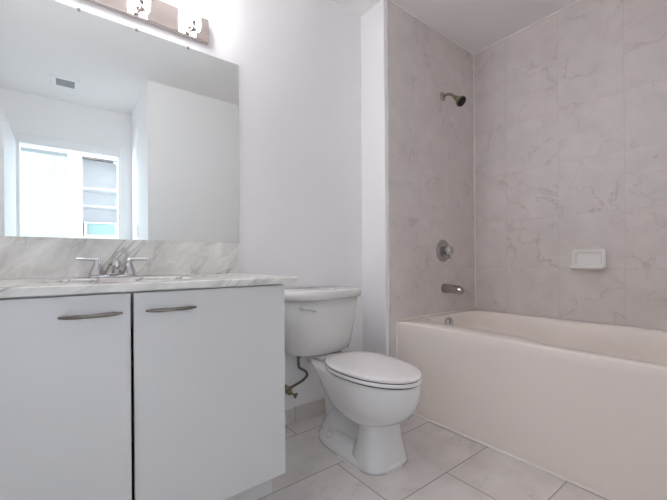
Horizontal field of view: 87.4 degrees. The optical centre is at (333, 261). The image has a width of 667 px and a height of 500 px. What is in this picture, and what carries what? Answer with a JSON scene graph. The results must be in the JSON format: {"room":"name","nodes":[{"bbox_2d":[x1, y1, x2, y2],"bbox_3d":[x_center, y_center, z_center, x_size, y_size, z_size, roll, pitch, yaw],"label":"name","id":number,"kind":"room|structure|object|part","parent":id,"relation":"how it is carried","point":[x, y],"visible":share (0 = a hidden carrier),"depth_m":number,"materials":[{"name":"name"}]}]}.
{"room":"bathroom","nodes":[
{"label":"bathroom","id":0,"kind":"room"},
{"bbox_2d":[9,0,362,408],"bbox_3d":[-0.265,-0.339,1.960,3.168,2.448,0.100,0,0,-37],"label":"wall","id":1,"kind":"structure","parent":0,"point":[298,62],"depth_m":1.94,"materials":[{"name":"white paint"}]},
{"bbox_2d":[0,236,237,279],"bbox_3d":[-0.940,-0.013,1.364,1.167,0.149,0.020,0,0,-37],"label":"backsplash","id":2,"kind":"structure","parent":1,"relation":"attached to","point":[20,257],"depth_m":1.38,"materials":[{"name":"stone"}]},
{"bbox_2d":[0,0,238,242],"bbox_3d":[-0.899,-0.532,1.405,1.079,0.885,0.008,0,0,-37],"label":"wall mirror","id":3,"kind":"object","parent":1,"relation":"attached to","point":[109,129],"visible":1,"depth_m":1.40,"materials":[{"name":"white mirror"}]},
{"bbox_2d":[85,0,208,44],"bbox_3d":[-0.874,-1.161,1.366,0.784,0.300,0.107,0,0,-37],"label":"vanity light","id":4,"kind":"object","parent":1,"relation":"attached to","point":[187,22],"visible":1,"depth_m":1.51,"materials":[{"name":"silver metal"}]},
{"bbox_3d":[-0.791,-1.025,1.420,0.077,0.028,0.012,0,0,43],"label":"arm","id":5,"kind":"part","parent":4,"relation":"part of","materials":[{"name":"silver metal"}]},
{"bbox_3d":[-0.788,-1.172,1.422,0.072,0.279,0.072,0,0,-37],"label":"lamp shade","id":6,"kind":"part","parent":4,"relation":"part of","materials":[{"name":"white glass"}]},
{"bbox_3d":[-0.631,-1.026,1.543,0.077,0.028,0.012,0,0,43],"label":"arm","id":7,"kind":"part","parent":4,"relation":"part of","materials":[{"name":"silver metal"}]},
{"bbox_3d":[-0.627,-1.173,1.545,0.072,0.279,0.072,0,0,-37],"label":"lamp shade","id":8,"kind":"part","parent":4,"relation":"part of","materials":[{"name":"white glass"}]},
{"bbox_2d":[285,356,307,397],"bbox_3d":[-0.214,0.605,1.866,0.151,0.237,0.078,0,0,4],"label":"supply valve","id":9,"kind":"object","parent":1,"relation":"attached to","point":[288,390],"visible":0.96,"depth_m":1.85,"materials":[{"name":"silver metal"}]},
{"bbox_2d":[285,398,324,424],"bbox_3d":[-0.161,0.843,1.964,0.892,0.082,0.010,0,0,-37],"label":"baseboard","id":10,"kind":"structure","parent":1,"relation":"attached to","point":[303,411],"depth_m":1.96,"materials":[{"name":"tile"}]},
{"bbox_2d":[361,0,388,355],"bbox_3d":[0.625,-0.345,2.449,0.960,2.448,0.207,0,0,-37],"label":"wall","id":11,"kind":"structure","parent":0,"point":[374,21],"depth_m":2.14,"materials":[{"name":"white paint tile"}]},
{"bbox_2d":[396,321,397,357],"bbox_3d":[0.386,0.620,2.113,0.011,0.521,0.010,0,0,-37],"label":"trim","id":12,"kind":"structure","parent":11,"relation":"attached to","point":[396,321],"depth_m":2.11,"materials":[{"name":"white"}]},
{"bbox_2d":[386,0,474,357],"bbox_3d":[0.700,-0.346,2.370,0.937,2.448,0.008,0,0,-37],"label":"shower tile","id":13,"kind":"structure","parent":11,"relation":"attached to","point":[430,139],"depth_m":2.30,"materials":[{"name":"grey tile"}]},
{"bbox_2d":[436,240,453,261],"bbox_3d":[0.776,-0.072,2.379,0.152,0.152,0.070,0,0,-37],"label":"shower valve","id":14,"kind":"object","parent":13,"relation":"attached to","point":[444,251],"visible":1,"depth_m":2.37,"materials":[{"name":"silver metal"}]},
{"bbox_3d":[0.781,-0.072,2.373,0.068,0.068,0.056,0,0,-37],"label":"knob","id":15,"kind":"part","parent":14,"relation":"part of","materials":[{"name":"silver metal"}]},
{"bbox_2d":[441,283,464,294],"bbox_3d":[0.811,0.188,2.354,0.066,0.071,0.149,0,0,-37],"label":"tub spout","id":16,"kind":"object","parent":13,"relation":"attached to","point":[446,288],"visible":1,"depth_m":2.34,"materials":[{"name":"silver metal"}]},
{"bbox_2d":[440,92,465,106],"bbox_3d":[0.806,-1.096,2.344,0.070,0.142,0.171,0,0,-37],"label":"showerhead","id":17,"kind":"object","parent":13,"relation":"attached to","point":[460,100],"visible":1,"depth_m":2.31,"materials":[{"name":"silver metal"}]},
{"bbox_3d":[0.787,-1.118,2.369,0.019,0.061,0.107,0,0,-37],"label":"arm","id":18,"kind":"part","parent":17,"relation":"part of","materials":[{"name":"silver metal"}]},
{"bbox_2d":[473,54,475,306],"bbox_3d":[1.070,-0.607,2.646,0.011,1.931,0.008,0,0,-37],"label":"trim","id":19,"kind":"structure","parent":13,"relation":"attached to","point":[473,54],"depth_m":2.64,"materials":[{"name":"white"}]},
{"bbox_2d":[389,0,472,53],"bbox_3d":[0.695,-1.567,2.365,0.937,0.006,0.005,0,0,-37],"label":"trim","id":20,"kind":"structure","parent":11,"relation":"attached to","point":[389,0],"depth_m":2.31,"materials":[{"name":"white"}]},
{"bbox_2d":[257,412,608,499],"bbox_3d":[0.680,0.928,-0.577,4.768,0.100,5.265,0,0,-37],"label":"floor","id":21,"kind":"structure","parent":0,"point":[442,463],"depth_m":1.44,"materials":[{"name":"tile"}]},
{"bbox_2d":[0,284,285,499],"bbox_3d":[-0.778,0.486,1.119,1.118,0.805,0.601,0,0,-37],"label":"vanity cabinet","id":22,"kind":"object","parent":21,"relation":"on","point":[188,403],"visible":0.98,"depth_m":0.98,"materials":[{"name":"white laminate"}]},
{"bbox_3d":[-0.745,0.425,0.821,0.468,0.673,0.018,0,0,-37],"label":"door","id":23,"kind":"part","parent":22,"relation":"part of","materials":[{"name":"white laminate"}]},
{"bbox_3d":[-0.612,0.138,0.884,0.137,0.011,0.024,0,0,-37],"label":"handle","id":24,"kind":"part","parent":22,"relation":"part of","materials":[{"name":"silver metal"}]},
{"bbox_2d":[0,273,297,297],"bbox_3d":[-0.768,0.071,1.139,1.164,0.022,0.584,0,0,-37],"label":"countertop","id":25,"kind":"structure","parent":22,"relation":"on","point":[79,285],"depth_m":1.02,"materials":[{"name":"stone"}]},
{"bbox_2d":[76,257,146,277],"bbox_3d":[-0.836,0.023,1.326,0.170,0.076,0.170,0,0,7],"label":"faucet","id":26,"kind":"object","parent":25,"relation":"on","point":[113,270],"visible":0.98,"depth_m":1.30,"materials":[{"name":"silver metal"}]},
{"bbox_3d":[-0.902,-0.005,1.280,0.068,0.017,0.017,0,0,-37],"label":"lever","id":27,"kind":"part","parent":26,"relation":"part of","materials":[{"name":"silver metal"}]},
{"bbox_3d":[-0.879,0.021,1.298,0.056,0.064,0.056,0,0,-37],"label":"handle","id":28,"kind":"part","parent":26,"relation":"part of","materials":[{"name":"silver metal"}]},
{"bbox_3d":[-0.838,0.056,1.330,0.160,0.010,0.054,0,0,-37],"label":"plate","id":29,"kind":"part","parent":26,"relation":"part of","materials":[{"name":"silver metal"}]},
{"bbox_3d":[-0.838,0.021,1.330,0.070,0.063,0.052,0,0,-37],"label":"spout","id":30,"kind":"part","parent":26,"relation":"part of","materials":[{"name":"silver metal"}]},
{"bbox_3d":[-0.797,0.021,1.361,0.056,0.064,0.056,0,0,-37],"label":"handle","id":31,"kind":"part","parent":26,"relation":"part of","materials":[{"name":"silver metal"}]},
{"bbox_3d":[-0.773,-0.006,1.378,0.068,0.017,0.017,0,0,-37],"label":"lever","id":32,"kind":"part","parent":26,"relation":"part of","materials":[{"name":"silver metal"}]},
{"bbox_3d":[-0.461,0.137,1.001,0.137,0.011,0.024,0,0,-37],"label":"handle","id":33,"kind":"part","parent":22,"relation":"part of","materials":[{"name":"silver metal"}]},
{"bbox_3d":[-0.366,0.422,1.111,0.472,0.673,0.018,0,0,-37],"label":"door","id":34,"kind":"part","parent":22,"relation":"part of","materials":[{"name":"white laminate"}]},
{"bbox_2d":[284,286,421,475],"bbox_3d":[0.090,0.525,1.672,0.496,0.761,0.761,0,0,-37],"label":"toilet","id":35,"kind":"object","parent":21,"relation":"on","point":[368,396],"visible":0.99,"depth_m":1.56,"materials":[{"name":"white ceramic"}]},
{"bbox_3d":[-0.115,0.233,1.692,0.072,0.034,0.022,0,0,-11],"label":"lever arm","id":36,"kind":"part","parent":35,"relation":"part of","materials":[{"name":"silver metal"}]},
{"bbox_3d":[-0.066,0.340,1.875,0.472,0.292,0.247,0,0,-37],"label":"tank","id":37,"kind":"part","parent":35,"relation":"part of","materials":[{"name":"white ceramic"}]},
{"bbox_3d":[-0.063,0.169,1.868,0.496,0.048,0.267,0,0,-37],"label":"tank lid","id":38,"kind":"part","parent":35,"relation":"part of","materials":[{"name":"white ceramic"}]},
{"bbox_3d":[0.174,0.487,1.566,0.328,0.016,0.490,0,0,-37],"label":"seat","id":39,"kind":"part","parent":35,"relation":"part of","materials":[{"name":"white plastic"}]},
{"bbox_3d":[0.174,0.467,1.566,0.328,0.017,0.490,0,0,-37],"label":"seat lid","id":40,"kind":"part","parent":35,"relation":"part of","materials":[{"name":"white plastic"}]},
{"bbox_2d":[398,307,666,499],"bbox_3d":[1.179,0.610,1.802,0.877,0.529,1.468,0,0,-37],"label":"bathtub","id":41,"kind":"object","parent":21,"relation":"on","point":[582,402],"visible":0.98,"depth_m":1.53,"materials":[{"name":"white ceramic"}]},
{"bbox_3d":[0.774,0.410,2.331,0.068,0.069,0.026,0,0,-37],"label":"overflow plate","id":42,"kind":"part","parent":41,"relation":"part of","materials":[{"name":"silver metal"}]},
{"bbox_2d":[414,413,616,499],"bbox_3d":[0.828,0.873,1.531,0.013,0.008,1.470,0,0,-37],"label":"trim","id":43,"kind":"structure","parent":41,"relation":"attached to","point":[418,415],"depth_m":1.52,"materials":[{"name":"white"}]},
{"bbox_2d":[331,0,577,53],"bbox_3d":[0.552,-1.619,0.882,3.168,0.100,2.815,0,0,-37],"label":"ceiling","id":44,"kind":"structure","parent":0,"point":[475,25],"depth_m":2.22,"materials":[{"name":"white paint"}]},
{"bbox_2d":[474,0,666,329],"bbox_3d":[1.587,-0.352,2.066,0.100,2.448,1.985,0,0,-37],"label":"wall","id":45,"kind":"structure","parent":0,"point":[571,106],"depth_m":2.12,"materials":[{"name":"tile"}]},
{"bbox_2d":[474,0,581,54],"bbox_3d":[1.510,-1.572,2.067,0.006,0.008,1.470,0,0,-37],"label":"trim","id":46,"kind":"structure","parent":45,"relation":"attached to","point":[578,0],"depth_m":2.33,"materials":[{"name":"white"}]},
{"bbox_2d":[570,249,605,268],"bbox_3d":[1.496,-0.013,2.057,0.058,0.119,0.170,0,0,-37],"label":"soap dish","id":47,"kind":"object","parent":45,"relation":"attached to","point":[581,258],"visible":1,"depth_m":2.06,"materials":[{"name":"white ceramic"}]},
{"bbox_2d":[570,266,604,268],"bbox_3d":[1.493,0.036,2.055,0.050,0.016,0.166,0,0,-37],"label":"tray","id":48,"kind":"object","parent":47,"relation":"on","point":[572,267],"depth_m":2.03,"materials":[{"name":"white ceramic"}]}
]}

